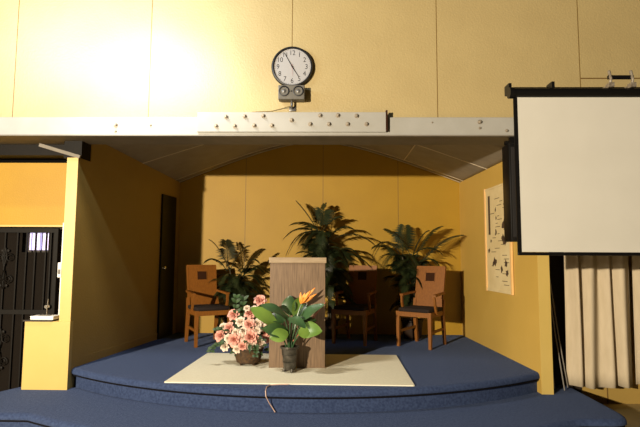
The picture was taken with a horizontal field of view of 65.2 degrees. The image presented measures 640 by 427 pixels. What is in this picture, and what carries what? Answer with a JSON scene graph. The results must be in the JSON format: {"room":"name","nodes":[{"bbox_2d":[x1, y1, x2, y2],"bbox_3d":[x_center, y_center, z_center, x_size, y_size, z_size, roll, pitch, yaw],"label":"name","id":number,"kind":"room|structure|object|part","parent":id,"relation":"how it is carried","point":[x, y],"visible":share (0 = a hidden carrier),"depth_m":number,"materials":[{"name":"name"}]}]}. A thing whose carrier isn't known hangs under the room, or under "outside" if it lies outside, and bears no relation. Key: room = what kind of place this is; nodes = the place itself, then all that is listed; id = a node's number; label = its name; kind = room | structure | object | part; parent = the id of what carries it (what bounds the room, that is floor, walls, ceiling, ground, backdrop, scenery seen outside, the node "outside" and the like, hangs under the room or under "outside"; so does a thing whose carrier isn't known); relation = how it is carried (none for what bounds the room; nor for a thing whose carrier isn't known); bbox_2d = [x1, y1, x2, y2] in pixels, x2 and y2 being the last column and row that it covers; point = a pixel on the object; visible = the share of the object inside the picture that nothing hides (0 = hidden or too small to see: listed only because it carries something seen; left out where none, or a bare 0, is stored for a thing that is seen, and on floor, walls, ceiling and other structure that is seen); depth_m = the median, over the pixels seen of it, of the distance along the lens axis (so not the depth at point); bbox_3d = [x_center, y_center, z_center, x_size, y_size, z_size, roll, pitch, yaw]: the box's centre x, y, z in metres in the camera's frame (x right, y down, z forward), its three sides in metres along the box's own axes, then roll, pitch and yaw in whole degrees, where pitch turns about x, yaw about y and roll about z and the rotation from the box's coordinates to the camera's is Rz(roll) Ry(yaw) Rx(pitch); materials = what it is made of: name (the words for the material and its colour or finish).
{"room":"house of worship","nodes":[
{"label":"house of worship","id":0,"kind":"room"},
{"bbox_2d":[0,163,66,224],"bbox_3d":[-3.904,0.729,5.700,2.400,2.620,0.150,0,-5,1],"label":"wall","id":1,"kind":"structure","parent":0,"point":[30,193],"depth_m":5.70,"materials":[{"name":"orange paint"}]},
{"bbox_2d":[0,228,59,391],"bbox_3d":[-3.438,1.090,5.557,0.970,1.860,0.095,0,-5,1],"label":"security gate","id":2,"kind":"object","parent":1,"relation":"attached to","point":[28,280],"visible":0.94,"depth_m":5.61,"materials":[{"name":"metal"}]},
{"bbox_3d":[-3.438,1.093,5.584,0.970,1.860,0.040,0,-5,1],"label":"gate frame","id":3,"kind":"part","parent":2,"relation":"part of","materials":[{"name":"metal"}]},
{"bbox_2d":[0,225,62,226],"bbox_3d":[-3.385,0.140,5.653,0.995,0.020,0.040,0,-5,1],"label":"trim","id":4,"kind":"structure","parent":1,"relation":"attached to","point":[0,225],"depth_m":5.63,"materials":[{"name":"yellow paint"}]},
{"bbox_2d":[22,228,62,314],"bbox_3d":[-3.376,1.102,5.685,0.960,1.880,0.075,0,-5,1],"label":"window","id":5,"kind":"structure","parent":1,"relation":"in","point":[41,237],"depth_m":5.72,"materials":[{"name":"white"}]},
{"bbox_2d":[58,223,63,314],"bbox_3d":[-2.868,1.069,5.559,0.050,1.930,0.055,0,-5,1],"label":"trim","id":6,"kind":"structure","parent":1,"relation":"attached to","point":[63,223],"depth_m":5.58,"materials":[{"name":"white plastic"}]},
{"bbox_2d":[0,144,66,159],"bbox_3d":[-3.914,-0.701,5.675,2.370,0.135,0.275,0,-5,1],"label":"ceiling","id":7,"kind":"structure","parent":0,"point":[7,151],"depth_m":5.53,"materials":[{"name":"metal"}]},
{"bbox_2d":[21,319,72,389],"bbox_3d":[-2.813,1.553,5.189,0.485,0.900,0.185,0,-5,1],"label":"wall","id":8,"kind":"structure","parent":0,"point":[47,351],"depth_m":5.12,"materials":[{"name":"yellow paint"}]},
{"bbox_2d":[30,315,58,319],"bbox_3d":[-2.873,1.086,5.234,0.244,0.037,0.144,0,-5,1],"label":"book","id":9,"kind":"object","parent":8,"relation":"on","point":[35,317],"visible":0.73,"depth_m":5.16,"materials":[{"name":"white paper"}]},
{"bbox_3d":[-2.873,1.073,5.235,0.244,0.011,0.144,0,-5,1],"label":"lid","id":10,"kind":"part","parent":9,"relation":"part of","materials":[{"name":"white plastic"}]},
{"bbox_2d":[38,299,51,315],"bbox_3d":[-2.878,0.983,5.243,0.110,0.170,0.060,0,-5,1],"label":"stand","id":11,"kind":"object","parent":9,"relation":"on","point":[46,314],"visible":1,"depth_m":5.24,"materials":[{"name":"grey plastic"}]},
{"bbox_2d":[59,144,180,387],"bbox_3d":[-2.511,0.627,6.494,0.252,2.980,2.593,0,-5,8],"label":"wall","id":12,"kind":"structure","parent":0,"point":[111,252],"depth_m":5.92,"materials":[{"name":"yellow paint"}]},
{"bbox_2d":[57,262,61,277],"bbox_3d":[-2.714,0.591,5.238,0.040,0.155,0.074,0,-5,1],"label":"intercom","id":13,"kind":"object","parent":12,"relation":"attached to","point":[60,263],"visible":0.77,"depth_m":5.21,"materials":[{"name":"white plastic"}]},
{"bbox_2d":[39,143,80,158],"bbox_3d":[-2.765,-0.664,5.318,0.450,0.164,0.030,0,-5,1],"label":"trim","id":14,"kind":"structure","parent":12,"relation":"attached to","point":[40,144],"depth_m":5.30,"materials":[{"name":"paint"}]},
{"bbox_2d":[64,141,90,160],"bbox_3d":[-2.638,-0.677,5.444,0.190,0.190,0.204,0,-5,1],"label":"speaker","id":15,"kind":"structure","parent":12,"relation":"attached to","point":[81,148],"depth_m":5.35,"materials":[{"name":"metal"}]},
{"bbox_2d":[75,327,174,366],"bbox_3d":[-2.386,1.670,6.418,0.007,0.090,2.422,0,-5,9],"label":"baseboard","id":16,"kind":"structure","parent":12,"relation":"attached to","point":[97,355],"depth_m":5.94,"materials":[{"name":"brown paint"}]},
{"bbox_2d":[157,194,176,338],"bbox_3d":[-2.248,0.764,7.345,0.096,2.060,0.450,0,-5,1],"label":"door","id":17,"kind":"structure","parent":12,"relation":"in","point":[168,203],"depth_m":7.30,"materials":[{"name":"black wood"}]},
{"bbox_2d":[106,144,504,182],"bbox_3d":[-0.128,-0.919,6.664,4.896,0.707,2.425,0,-5,1],"label":"ceiling","id":18,"kind":"structure","parent":0,"point":[181,163],"depth_m":7.03,"materials":[{"name":"beige paint"}]},
{"bbox_2d":[176,145,461,334],"bbox_3d":[-0.015,0.397,7.822,5.200,3.700,0.150,0,-5,1],"label":"wall","id":19,"kind":"structure","parent":0,"point":[250,201],"depth_m":7.78,"materials":[{"name":"yellow paint"}]},
{"bbox_2d":[0,0,639,116],"bbox_3d":[0.099,-1.757,5.333,10.400,1.950,0.208,0,-5,1],"label":"wall","id":20,"kind":"structure","parent":0,"point":[59,58],"depth_m":5.23,"materials":[{"name":"yellow paint"}]},
{"bbox_2d":[0,110,513,144],"bbox_3d":[0.095,-0.900,5.263,10.400,0.260,0.435,0,-5,1],"label":"beam","id":21,"kind":"structure","parent":20,"relation":"attached to","point":[208,128],"depth_m":5.12,"materials":[{"name":"white metal"}]},
{"bbox_3d":[-0.290,-0.930,5.096,1.925,0.205,0.025,0,-5,1],"label":"splice plate","id":22,"kind":"part","parent":21,"relation":"part of","materials":[{"name":"white paint"}]},
{"bbox_2d":[502,137,516,241],"bbox_3d":[1.958,-0.259,4.972,0.230,1.080,0.237,0,-5,1],"label":"loudspeaker","id":23,"kind":"object","parent":21,"relation":"hanging from","point":[508,154],"visible":0.51,"depth_m":4.89,"materials":[{"name":"black plastic"}]},
{"bbox_2d":[511,147,516,236],"bbox_3d":[1.958,-0.212,4.853,0.185,0.885,0.008,0,-5,1],"label":"grille","id":24,"kind":"object","parent":23,"relation":"attached to","point":[513,187],"depth_m":4.85,"materials":[{"name":"black fabric"}]},
{"bbox_2d":[278,85,304,111],"bbox_3d":[-0.290,-1.183,5.131,0.268,0.245,0.126,0,-5,1],"label":"emergency light","id":25,"kind":"object","parent":20,"relation":"attached to","point":[286,93],"visible":1,"depth_m":5.08,"materials":[{"name":"beige plastic"}]},
{"bbox_2d":[256,106,289,111],"bbox_3d":[-0.505,-1.075,5.171,0.403,0.062,0.026,0,-5,6],"label":"wire","id":26,"kind":"object","parent":25,"relation":"attached to","point":[288,106],"visible":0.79,"depth_m":5.17,"materials":[{"name":"brown"}]},
{"bbox_2d":[271,46,312,84],"bbox_3d":[-0.288,-1.521,5.193,0.434,0.434,0.058,0,-5,1],"label":"wall clock","id":27,"kind":"object","parent":20,"relation":"attached to","point":[291,65],"visible":1,"depth_m":5.18,"materials":[{"name":"black"}]},
{"bbox_2d":[504,70,639,255],"bbox_3d":[2.683,-0.421,4.686,2.016,1.634,0.750,0,-5,1],"label":"projection screen","id":28,"kind":"object","parent":20,"relation":"attached to","point":[577,149],"visible":1,"depth_m":4.36,"materials":[{"name":"white fabric"}]},
{"bbox_3d":[2.683,-1.133,4.524,2.000,0.022,0.022,0,-5,1],"label":"hanging rail","id":29,"kind":"part","parent":28,"relation":"part of","materials":[{"name":"metal"}]},
{"bbox_2d":[325,317,339,338],"bbox_3d":[0.120,1.667,7.280,0.330,0.275,0.330,0,-5,1],"label":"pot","id":30,"kind":"object","parent":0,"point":[328,320],"depth_m":7.15,"materials":[{"name":"black"}]},
{"bbox_2d":[459,162,553,394],"bbox_3d":[2.257,0.643,6.403,0.170,2.980,2.561,0,-5,0],"label":"wall","id":31,"kind":"structure","parent":0,"point":[517,326],"depth_m":6.06,"materials":[{"name":"yellow paint"}]},
{"bbox_2d":[483,183,513,294],"bbox_3d":[2.188,0.305,6.161,0.024,1.330,0.834,0,-5,-2],"label":"scroll","id":32,"kind":"object","parent":31,"relation":"attached to","point":[498,252],"visible":0.85,"depth_m":6.19,"materials":[{"name":"paper"}]},
{"bbox_3d":[2.293,0.525,5.132,0.118,2.590,0.006,0,-5,1],"label":"trim","id":33,"kind":"part","parent":31,"relation":"part of","materials":[{"name":"yellow paint"}]},
{"bbox_2d":[581,252,639,403],"bbox_3d":[4.065,0.670,5.579,2.460,2.800,0.130,0,-5,1],"label":"wall","id":34,"kind":"structure","parent":0,"point":[619,395],"depth_m":5.42,"materials":[{"name":"yellow paint"}]},
{"bbox_2d":[549,255,581,392],"bbox_3d":[2.592,0.662,5.580,0.485,2.800,0.120,0,-5,1],"label":"door","id":35,"kind":"structure","parent":34,"relation":"in","point":[556,263],"depth_m":5.48,"materials":[{"name":"black"}]},
{"bbox_2d":[601,403,639,426],"bbox_3d":[0.060,1.950,3.841,14.000,0.100,10.000,0,-5,1],"label":"floor","id":36,"kind":"structure","parent":0,"point":[631,412],"depth_m":5.13,"materials":[{"name":"beige tile"}]},
{"bbox_2d":[0,385,626,426],"bbox_3d":[-0.358,1.860,4.549,6.060,0.200,1.820,0,-5,1],"label":"step","id":37,"kind":"structure","parent":36,"relation":"on","point":[74,406],"depth_m":4.33,"materials":[{"name":"blue carpet"}]},
{"bbox_2d":[71,333,539,412],"bbox_3d":[-0.153,1.788,5.978,4.900,0.200,3.300,0,-5,1],"label":"stage platform","id":38,"kind":"object","parent":37,"relation":"on","point":[462,371],"visible":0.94,"depth_m":4.86,"materials":[{"name":"blue carpet"}]},
{"bbox_2d":[184,265,231,347],"bbox_3d":[-1.544,1.230,6.819,0.520,1.050,0.603,3,-6,-31],"label":"armchair","id":39,"kind":"object","parent":38,"relation":"on","point":[201,290],"visible":0.95,"depth_m":6.95,"materials":[{"name":"brown wood"}]},
{"bbox_3d":[-1.819,1.455,6.857,0.044,0.607,0.105,3,-6,-31],"label":"leg","id":40,"kind":"part","parent":39,"relation":"part of","materials":[{"name":"brown wood"}]},
{"bbox_3d":[-1.746,1.067,6.735,0.050,0.050,0.387,3,-6,-28],"label":"armrest","id":41,"kind":"part","parent":39,"relation":"part of","materials":[{"name":"brown wood"}]},
{"bbox_3d":[-1.677,1.190,6.587,0.033,0.234,0.093,3,-6,-31],"label":"arm post","id":42,"kind":"part","parent":39,"relation":"part of","materials":[{"name":"brown wood"}]},
{"bbox_3d":[-1.595,1.490,6.441,0.048,0.460,0.048,3,-6,-31],"label":"leg","id":43,"kind":"part","parent":39,"relation":"part of","materials":[{"name":"brown wood"}]},
{"bbox_3d":[-1.661,1.009,7.036,0.416,0.550,0.133,3,-6,-31],"label":"backrest","id":44,"kind":"part","parent":39,"relation":"part of","materials":[{"name":"brown wood"}]},
{"bbox_3d":[-1.660,1.023,7.033,0.428,0.601,0.151,3,-6,-31],"label":"frame","id":45,"kind":"part","parent":39,"relation":"part of","materials":[{"name":"brown wood"}]},
{"bbox_3d":[-1.667,0.875,7.059,0.132,0.114,0.031,3,-6,-31],"label":"inset panel","id":46,"kind":"part","parent":39,"relation":"part of","materials":[{"name":"brown fabric"}]},
{"bbox_3d":[-1.511,1.323,6.755,0.476,0.060,0.465,3,-6,-31],"label":"seat frame","id":47,"kind":"part","parent":39,"relation":"part of","materials":[{"name":"brown wood"}]},
{"bbox_3d":[-1.506,1.267,6.752,0.444,0.050,0.445,3,-6,-31],"label":"seat","id":48,"kind":"part","parent":39,"relation":"part of","materials":[{"name":"fabric"}]},
{"bbox_3d":[-1.468,1.476,7.067,0.044,0.607,0.105,3,-6,-31],"label":"leg","id":49,"kind":"part","parent":39,"relation":"part of","materials":[{"name":"brown wood"}]},
{"bbox_3d":[-1.361,1.089,6.965,0.050,0.050,0.387,4,-6,-34],"label":"armrest","id":50,"kind":"part","parent":39,"relation":"part of","materials":[{"name":"brown wood"}]},
{"bbox_3d":[-1.274,1.214,6.829,0.033,0.234,0.093,3,-6,-31],"label":"arm post","id":51,"kind":"part","parent":39,"relation":"part of","materials":[{"name":"brown wood"}]},
{"bbox_2d":[203,239,268,334],"bbox_3d":[-1.222,1.084,7.286,0.997,1.423,0.673,0,-5,1],"label":"potted palm","id":52,"kind":"object","parent":38,"relation":"on","point":[234,287],"visible":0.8,"depth_m":7.20,"materials":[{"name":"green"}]},
{"bbox_2d":[265,384,287,411],"bbox_3d":[-0.409,1.643,4.457,0.122,0.209,0.268,-3,-6,34],"label":"cord","id":53,"kind":"object","parent":38,"relation":"hanging from","point":[271,384],"visible":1,"depth_m":4.39,"materials":[{"name":"beige plastic"}]},
{"bbox_2d":[164,353,414,385],"bbox_3d":[-0.265,1.618,5.262,2.316,0.010,1.456,0,-5,1],"label":"rug","id":54,"kind":"object","parent":38,"relation":"on","point":[211,368],"visible":0.86,"depth_m":4.97,"materials":[{"name":"beige carpet"}]},
{"bbox_2d":[206,294,268,364],"bbox_3d":[-0.825,1.248,5.403,0.762,0.745,0.427,0,-5,1],"label":"flower basket","id":55,"kind":"object","parent":54,"relation":"on","point":[247,346],"visible":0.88,"depth_m":5.33,"materials":[{"name":"pink plant"}]},
{"bbox_2d":[234,347,263,364],"bbox_3d":[-0.772,1.533,5.399,0.332,0.177,0.332,0,-5,1],"label":"basket","id":56,"kind":"object","parent":55,"relation":"on","point":[242,355],"depth_m":5.27,"materials":[{"name":"brown wicker"}]},
{"bbox_2d":[250,288,325,372],"bbox_3d":[-0.327,1.170,5.046,0.751,0.840,0.322,0,-5,8],"label":"potted plant","id":57,"kind":"object","parent":54,"relation":"on","point":[278,332],"visible":1,"depth_m":5.01,"materials":[{"name":"green plant"}]},
{"bbox_3d":[-0.305,1.455,5.046,0.196,0.230,0.196,0,-5,1],"label":"pot","id":58,"kind":"part","parent":57,"relation":"part of","materials":[{"name":"ceramic"}]},
{"bbox_3d":[-0.122,0.842,5.125,0.179,0.169,0.054,1,-5,-7],"label":"flower","id":59,"kind":"part","parent":57,"relation":"part of","materials":[{"name":"orange plant"}]},
{"bbox_2d":[269,257,326,367],"bbox_3d":[-0.239,1.055,5.467,0.610,1.145,0.452,0,-5,0],"label":"lectern","id":60,"kind":"object","parent":54,"relation":"on","point":[292,276],"visible":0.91,"depth_m":5.27,"materials":[{"name":"brown wood"}]},
{"bbox_2d":[282,200,375,338],"bbox_3d":[0.142,0.803,7.312,1.405,2.002,0.688,0,-5,1],"label":"potted palm","id":61,"kind":"object","parent":38,"relation":"on","point":[322,249],"visible":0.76,"depth_m":7.23,"materials":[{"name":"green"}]},
{"bbox_3d":[0.130,1.208,7.283,0.041,0.711,0.031,0,-5,1],"label":"stem","id":62,"kind":"part","parent":61,"relation":"part of","materials":[{"name":"green plant"}]},
{"bbox_3d":[0.145,0.960,7.314,0.075,1.211,0.030,-4,-7,39],"label":"stem","id":63,"kind":"part","parent":61,"relation":"part of","materials":[{"name":"green"}]},
{"bbox_2d":[331,265,377,345],"bbox_3d":[0.508,1.255,6.976,0.520,1.050,0.603,-2,-6,25],"label":"armchair","id":64,"kind":"object","parent":38,"relation":"on","point":[363,288],"visible":0.99,"depth_m":7.08,"materials":[{"name":"brown wood"}]},
{"bbox_3d":[0.185,1.531,6.795,0.048,0.460,0.048,-2,-6,25],"label":"leg","id":65,"kind":"part","parent":64,"relation":"part of","materials":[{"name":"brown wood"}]},
{"bbox_3d":[0.239,1.233,6.957,0.033,0.234,0.093,-2,-6,25],"label":"arm post","id":66,"kind":"part","parent":64,"relation":"part of","materials":[{"name":"brown wood"}]},
{"bbox_3d":[0.401,1.499,7.214,0.044,0.607,0.105,-2,-6,25],"label":"leg","id":67,"kind":"part","parent":64,"relation":"part of","materials":[{"name":"brown wood"}]},
{"bbox_3d":[0.476,1.291,6.905,0.444,0.050,0.445,-2,-6,25],"label":"seat","id":68,"kind":"part","parent":64,"relation":"part of","materials":[{"name":"fabric"}]},
{"bbox_3d":[0.480,1.347,6.909,0.476,0.060,0.465,-2,-6,25],"label":"seat frame","id":69,"kind":"part","parent":64,"relation":"part of","materials":[{"name":"brown wood"}]},
{"bbox_3d":[0.606,1.036,7.205,0.416,0.550,0.133,-2,-6,25],"label":"backrest","id":70,"kind":"part","parent":64,"relation":"part of","materials":[{"name":"brown wood"}]},
{"bbox_3d":[0.612,0.902,7.228,0.132,0.114,0.031,-2,-6,25],"label":"inset panel","id":71,"kind":"part","parent":64,"relation":"part of","materials":[{"name":"brown wood"}]},
{"bbox_3d":[0.605,1.050,7.201,0.428,0.601,0.151,-2,-6,25],"label":"frame","id":72,"kind":"part","parent":64,"relation":"part of","materials":[{"name":"brown wood"}]},
{"bbox_3d":[0.593,1.516,6.605,0.048,0.460,0.048,-2,-6,25],"label":"leg","id":73,"kind":"part","parent":64,"relation":"part of","materials":[{"name":"brown wood"}]},
{"bbox_3d":[0.665,1.218,6.759,0.033,0.234,0.093,-2,-6,25],"label":"arm post","id":74,"kind":"part","parent":64,"relation":"part of","materials":[{"name":"brown wood"}]},
{"bbox_3d":[0.721,1.096,6.913,0.050,0.050,0.387,-2,-5,22],"label":"armrest","id":75,"kind":"part","parent":64,"relation":"part of","materials":[{"name":"brown wood"}]},
{"bbox_3d":[0.773,1.485,7.042,0.044,0.607,0.105,-2,-6,25],"label":"leg","id":76,"kind":"part","parent":64,"relation":"part of","materials":[{"name":"brown wood"}]},
{"bbox_2d":[370,224,463,339],"bbox_3d":[1.413,0.977,7.266,1.431,1.660,0.707,0,-5,1],"label":"potted palm","id":77,"kind":"object","parent":38,"relation":"on","point":[406,271],"visible":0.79,"depth_m":7.25,"materials":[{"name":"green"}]},
{"bbox_2d":[401,318,423,339],"bbox_3d":[1.340,1.671,7.258,0.330,0.275,0.330,0,-5,1],"label":"pot","id":78,"kind":"object","parent":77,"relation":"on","point":[406,322],"depth_m":7.15,"materials":[{"name":"black"}]},
{"bbox_2d":[396,266,446,349],"bbox_3d":[1.389,1.238,6.737,0.520,1.050,0.603,-4,-6,37],"label":"armchair","id":79,"kind":"object","parent":38,"relation":"on","point":[428,302],"visible":1,"depth_m":6.81,"materials":[{"name":"brown wood"}]},
{"bbox_3d":[1.040,1.520,6.625,0.048,0.460,0.048,-4,-6,37],"label":"leg","id":80,"kind":"part","parent":79,"relation":"part of","materials":[{"name":"brown wood"}]},
{"bbox_3d":[1.121,1.221,6.774,0.033,0.234,0.093,-4,-6,37],"label":"arm post","id":81,"kind":"part","parent":79,"relation":"part of","materials":[{"name":"brown wood"}]},
{"bbox_3d":[1.222,1.097,6.901,0.050,0.050,0.387,-4,-7,40],"label":"armrest","id":82,"kind":"part","parent":79,"relation":"part of","materials":[{"name":"brown wood"}]},
{"bbox_3d":[1.338,1.484,6.991,0.044,0.607,0.105,-4,-6,37],"label":"leg","id":83,"kind":"part","parent":79,"relation":"part of","materials":[{"name":"brown wood"}]},
{"bbox_3d":[1.343,1.275,6.673,0.444,0.050,0.445,-4,-6,37],"label":"seat","id":84,"kind":"part","parent":79,"relation":"part of","materials":[{"name":"fabric"}]},
{"bbox_3d":[1.349,1.331,6.676,0.476,0.060,0.465,-4,-6,37],"label":"seat frame","id":85,"kind":"part","parent":79,"relation":"part of","materials":[{"name":"brown wood"}]},
{"bbox_3d":[1.400,1.498,6.355,0.048,0.460,0.048,-4,-6,37],"label":"leg","id":86,"kind":"part","parent":79,"relation":"part of","materials":[{"name":"brown wood"}]},
{"bbox_3d":[1.528,1.017,6.940,0.416,0.550,0.133,-4,-6,37],"label":"backrest","id":87,"kind":"part","parent":79,"relation":"part of","materials":[{"name":"brown wood"}]},
{"bbox_3d":[1.536,0.883,6.962,0.132,0.114,0.031,-4,-6,37],"label":"inset panel","id":88,"kind":"part","parent":79,"relation":"part of","materials":[{"name":"brown wood"}]},
{"bbox_3d":[1.526,1.032,6.936,0.428,0.601,0.151,-4,-6,37],"label":"frame","id":89,"kind":"part","parent":79,"relation":"part of","materials":[{"name":"brown wood"}]},
{"bbox_3d":[1.497,1.198,6.492,0.033,0.234,0.093,-4,-6,37],"label":"arm post","id":90,"kind":"part","parent":79,"relation":"part of","materials":[{"name":"brown wood"}]},
{"bbox_3d":[1.581,1.075,6.631,0.050,0.050,0.387,-3,-6,34],"label":"armrest","id":91,"kind":"part","parent":79,"relation":"part of","materials":[{"name":"brown wood"}]},
{"bbox_3d":[1.665,1.464,6.745,0.044,0.607,0.105,-4,-6,37],"label":"leg","id":92,"kind":"part","parent":79,"relation":"part of","materials":[{"name":"brown wood"}]},
{"bbox_2d":[550,281,567,389],"bbox_3d":[2.469,1.207,5.280,0.216,1.242,0.131,-3,-6,35],"label":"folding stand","id":93,"kind":"object","parent":37,"relation":"on","point":[550,281],"visible":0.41,"depth_m":5.26,"materials":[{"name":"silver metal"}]},
{"bbox_3d":[3.297,-0.261,5.498,1.600,0.040,0.204,0,-5,1],"label":"rail","id":94,"kind":"object","parent":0,"visible":0},
{"bbox_2d":[564,252,632,388],"bbox_3d":[2.955,0.783,5.300,0.710,2.087,0.148,0,-5,1],"label":"curtain","id":95,"kind":"object","parent":94,"relation":"hanging from","point":[597,298],"visible":0.62,"depth_m":5.26,"materials":[{"name":"beige fabric"}]},
{"bbox_2d":[631,252,639,383],"bbox_3d":[3.660,0.782,5.309,0.660,2.077,0.127,0,-5,1],"label":"curtain","id":96,"kind":"object","parent":94,"relation":"hanging from","point":[635,259],"visible":0.53,"depth_m":5.33,"materials":[{"name":"beige fabric"}]}
]}

